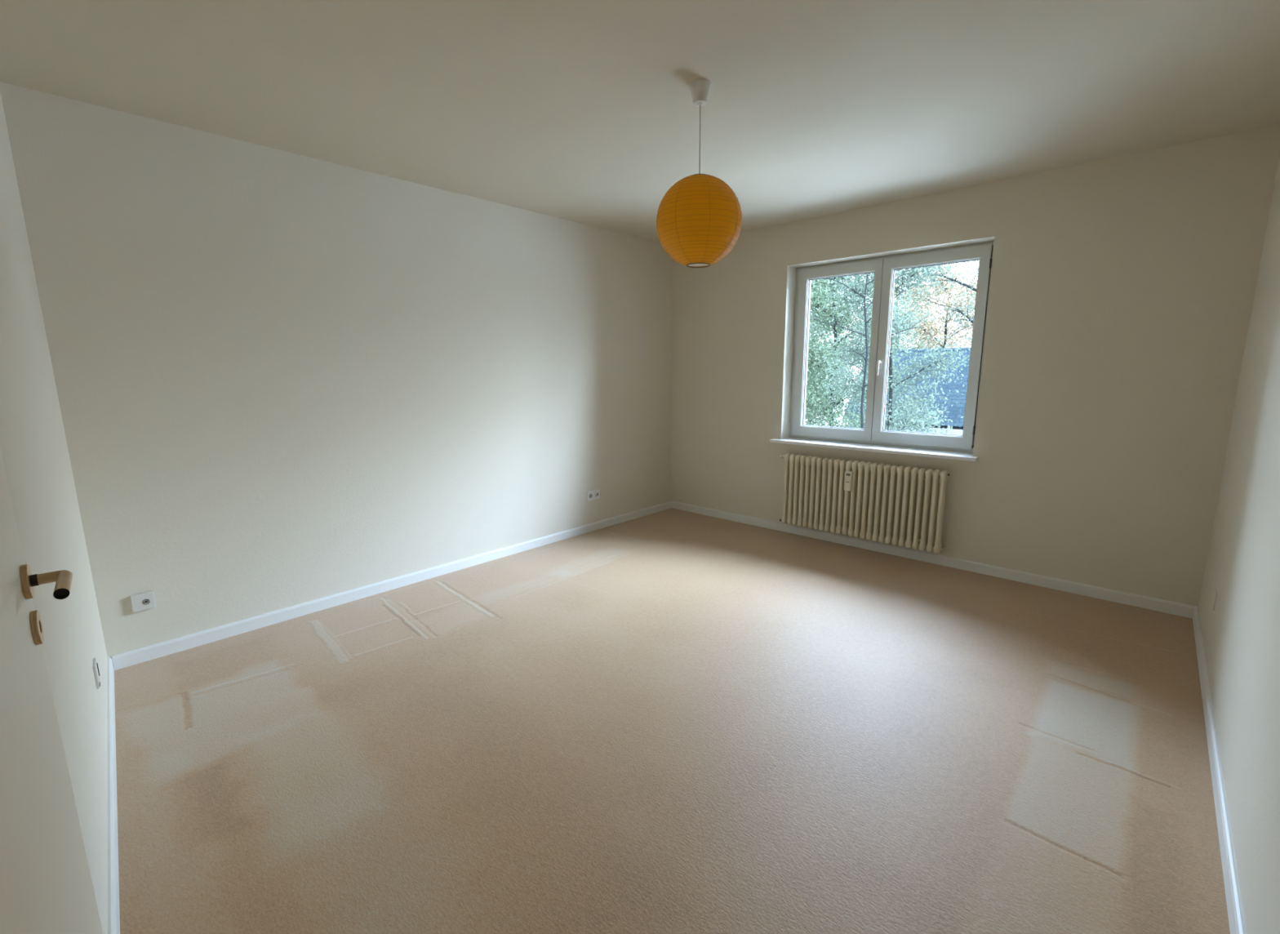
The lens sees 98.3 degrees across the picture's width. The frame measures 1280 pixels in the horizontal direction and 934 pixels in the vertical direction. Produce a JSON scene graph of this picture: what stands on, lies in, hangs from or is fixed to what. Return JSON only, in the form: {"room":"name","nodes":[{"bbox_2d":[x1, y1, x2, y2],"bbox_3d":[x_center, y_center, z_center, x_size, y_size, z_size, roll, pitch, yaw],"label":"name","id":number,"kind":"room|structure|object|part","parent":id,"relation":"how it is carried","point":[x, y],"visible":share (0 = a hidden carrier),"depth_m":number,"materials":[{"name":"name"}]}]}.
{"room":"empty room","nodes":[
{"label":"empty room","id":0,"kind":"room"},
{"bbox_2d":[0,92,107,933],"bbox_3d":[-1.289,-0.029,0.953,0.240,2.540,3.960,-10,14,-43],"label":"wall","id":1,"kind":"structure","parent":0,"point":[33,446],"depth_m":1.55,"materials":[{"name":"paint"}]},
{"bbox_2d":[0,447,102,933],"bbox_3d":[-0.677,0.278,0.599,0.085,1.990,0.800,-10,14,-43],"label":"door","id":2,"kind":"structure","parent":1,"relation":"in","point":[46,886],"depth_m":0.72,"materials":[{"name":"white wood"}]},
{"bbox_3d":[-0.867,0.174,0.818,0.038,0.016,0.112,-10,14,-43],"label":"handle","id":3,"kind":"part","parent":2,"relation":"part of","materials":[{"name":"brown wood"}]},
{"bbox_3d":[-0.823,0.179,0.788,0.016,0.016,0.008,-10,14,-43],"label":"lever","id":4,"kind":"part","parent":2,"relation":"part of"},
{"bbox_2d":[93,657,100,688],"bbox_3d":[-1.934,0.734,1.971,0.010,0.084,0.084,-10,14,-43],"label":"wall socket","id":5,"kind":"object","parent":1,"relation":"attached to","point":[95,668],"visible":1,"depth_m":1.95,"materials":[{"name":"plastic"}]},
{"bbox_2d":[107,656,119,933],"bbox_3d":[-1.444,1.106,1.518,0.014,0.069,3.016,-10,14,-43],"label":"baseboard","id":6,"kind":"structure","parent":1,"relation":"attached to","point":[113,912],"depth_m":1.66,"materials":[{"name":"white wood"}]},
{"bbox_2d":[0,81,672,657],"bbox_3d":[-1.282,-0.544,3.847,0.250,2.540,4.790,9,14,42],"label":"wall","id":7,"kind":"structure","parent":0,"point":[283,379],"depth_m":3.06,"materials":[{"name":"paint"}]},
{"bbox_2d":[129,590,155,612],"bbox_3d":[-2.377,0.644,2.648,0.022,0.082,0.082,9,14,42],"label":"socket","id":8,"kind":"object","parent":7,"relation":"attached to","point":[142,601],"visible":1,"depth_m":2.64,"materials":[{"name":"plastic"}]},
{"bbox_2d":[111,501,671,670],"bbox_3d":[-1.080,0.649,4.074,0.014,0.069,4.097,9,14,42],"label":"baseboard","id":9,"kind":"structure","parent":7,"relation":"attached to","point":[124,660],"depth_m":3.32,"materials":[{"name":"white wood"}]},
{"bbox_2d":[586,488,599,501],"bbox_3d":[-0.400,0.242,4.750,0.012,0.082,0.144,9,14,42],"label":"wall socket","id":10,"kind":"object","parent":7,"relation":"attached to","point":[592,495],"visible":1,"depth_m":4.75,"materials":[{"name":"white plastic"}]},
{"bbox_2d":[0,0,1279,242],"bbox_3d":[0.128,-1.660,2.214,4.352,0.250,4.950,9,14,42],"label":"ceiling","id":11,"kind":"structure","parent":0,"point":[584,112],"depth_m":2.21,"materials":[{"name":"paint"}]},
{"bbox_2d":[656,79,742,267],"bbox_3d":[0.244,-1.193,2.279,0.356,0.695,0.356,-8,13,-38],"label":"pendant lamp","id":12,"kind":"object","parent":11,"relation":"hanging from","point":[699,220],"visible":1,"depth_m":2.19,"materials":[{"name":"orange paper"}]},
{"bbox_3d":[0.246,-1.021,2.310,0.355,0.342,0.355,9,14,42],"label":"lamp shade","id":13,"kind":"part","parent":12,"relation":"part of","materials":[{"name":"orange paper"}]},
{"bbox_3d":[0.245,-1.198,2.278,0.005,0.531,0.004,9,14,42],"label":"cord","id":14,"kind":"part","parent":12,"relation":"part of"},
{"bbox_2d":[114,507,1230,933],"bbox_3d":[0.192,0.928,2.651,4.250,0.003,4.920,9,14,42],"label":"floor","id":15,"kind":"structure","parent":0,"point":[670,721],"depth_m":1.98,"materials":[{"name":"beige carpet"}]},
{"bbox_2d":[671,124,1279,606],"bbox_3d":[1.814,-0.634,4.232,4.252,2.540,0.380,9,14,42],"label":"wall","id":16,"kind":"structure","parent":0,"point":[1122,288],"depth_m":3.31,"materials":[{"name":"paint"}]},
{"bbox_2d":[779,453,949,554],"bbox_3d":[1.628,0.242,4.201,1.269,0.590,0.150,9,14,42],"label":"radiator","id":17,"kind":"object","parent":16,"relation":"attached to","point":[819,492],"visible":1,"depth_m":4.12,"materials":[{"name":"beige metal"}]},
{"bbox_2d":[769,240,994,461],"bbox_3d":[1.736,-0.835,4.111,1.514,1.410,0.297,9,14,42],"label":"window","id":18,"kind":"structure","parent":16,"relation":"in","point":[873,437],"depth_m":4.11,"materials":[{"name":"plastic"}]},
{"bbox_3d":[1.556,-0.901,4.395,0.662,1.343,0.075,9,14,42],"label":"sash","id":19,"kind":"part","parent":18,"relation":"part of","materials":[{"name":"white plastic"}]},
{"bbox_3d":[1.716,-0.148,4.206,1.514,0.024,0.224,9,14,42],"label":"sill","id":20,"kind":"part","parent":18,"relation":"part of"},
{"bbox_3d":[1.779,-0.741,4.117,0.030,0.119,0.066,9,14,42],"label":"handle","id":21,"kind":"part","parent":18,"relation":"part of","materials":[{"name":"white plastic"}]},
{"bbox_3d":[2.051,-0.824,3.942,0.680,1.343,0.075,9,14,42],"label":"sash","id":22,"kind":"part","parent":18,"relation":"part of","materials":[{"name":"white plastic"}]},
{"bbox_2d":[671,501,1198,618],"bbox_3d":[1.688,0.589,4.303,3.752,0.069,0.014,9,14,42],"label":"baseboard","id":23,"kind":"structure","parent":16,"relation":"attached to","point":[1124,597],"depth_m":3.78,"materials":[{"name":"white wood"}]},
{"bbox_2d":[1198,154,1279,933],"bbox_3d":[1.652,-0.087,1.163,0.250,2.540,4.790,9,14,42],"label":"wall","id":24,"kind":"structure","parent":0,"point":[1241,637],"depth_m":1.85,"materials":[{"name":"paint"}]},
{"bbox_2d":[1211,588,1217,609],"bbox_3d":[2.595,0.598,2.502,0.006,0.080,0.080,9,14,42],"label":"blank wall plate","id":25,"kind":"object","parent":24,"relation":"attached to","point":[1215,593],"visible":1,"depth_m":2.48,"materials":[{"name":"paint"}]},
{"bbox_2d":[1192,607,1246,933],"bbox_3d":[1.576,1.092,1.477,0.014,0.069,4.346,9,14,42],"label":"baseboard","id":26,"kind":"structure","parent":24,"relation":"attached to","point":[1233,893],"depth_m":1.71,"materials":[{"name":"white wood"}]},
{"label":"outside","id":27,"kind":"structure","parent":0,"visible":0},
{"bbox_2d":[805,391,851,425],"bbox_3d":[31.145,-2.758,38.740,120.000,0.001,89.400,9,14,42],"label":"ground","id":28,"kind":"structure","parent":27,"point":[816,392],"depth_m":47.06,"materials":[{"name":"white"}]},
{"bbox_2d":[804,276,871,426],"bbox_3d":[7.910,-6.086,25.220,5.367,11.626,5.501,7,12,35],"label":"leafy tree","id":29,"kind":"object","parent":28,"relation":"on","point":[813,324],"visible":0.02,"depth_m":24.47,"materials":[{"name":"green plant"}]},
{"bbox_2d":[804,271,931,428],"bbox_3d":[5.638,-3.091,15.964,4.599,8.983,4.620,2,10,15],"label":"leafy tree","id":30,"kind":"object","parent":28,"relation":"on","point":[817,296],"visible":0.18,"depth_m":15.32,"materials":[{"name":"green plant"}]},
{"bbox_2d":[809,266,943,428],"bbox_3d":[3.687,-1.275,9.262,2.661,7.783,2.600,9,14,42],"label":"bare tree","id":31,"kind":"object","parent":28,"relation":"on","point":[866,283],"visible":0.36,"depth_m":9.22,"materials":[{"name":"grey plant"}]},
{"bbox_2d":[812,262,971,434],"bbox_3d":[5.266,-2.100,11.873,3.519,8.483,3.418,-1,10,-3],"label":"leafy tree","id":32,"kind":"object","parent":28,"relation":"on","point":[917,419],"visible":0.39,"depth_m":11.54,"materials":[{"name":"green plant"}]},
{"bbox_2d":[849,266,948,373],"bbox_3d":[15.185,-7.995,32.316,5.384,12.788,5.799,0,10,0],"label":"leafy tree","id":33,"kind":"object","parent":28,"relation":"on","point":[895,294],"visible":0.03,"depth_m":31.38,"materials":[{"name":"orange plant"}]},
{"bbox_2d":[843,347,970,430],"bbox_3d":[11.129,-1.270,17.256,8.200,4.865,4.000,9,14,42],"label":"outbuilding","id":34,"kind":"structure","parent":28,"relation":"on","point":[957,411],"depth_m":17.25,"materials":[{"name":"blue stone"}]},
{"bbox_2d":[897,422,963,435],"bbox_3d":[9.629,0.257,14.625,5.522,2.800,0.100,9,14,42],"label":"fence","id":35,"kind":"object","parent":28,"relation":"on","point":[948,431],"visible":0.04,"depth_m":15.37,"materials":[{"name":"white"}]},
{"bbox_2d":[892,261,977,349],"bbox_3d":[13.764,-4.811,24.659,5.180,9.219,5.142,3,11,19],"label":"leafy tree","id":36,"kind":"object","parent":28,"relation":"on","point":[928,325],"visible":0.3,"depth_m":23.94,"materials":[{"name":"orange plant"}]},
{"bbox_2d":[900,260,978,342],"bbox_3d":[8.119,-2.847,13.262,4.070,9.443,4.127,-2,10,-8],"label":"leafy tree","id":37,"kind":"object","parent":28,"relation":"on","point":[971,319],"visible":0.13,"depth_m":13.75,"materials":[{"name":"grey plant"}]}
]}

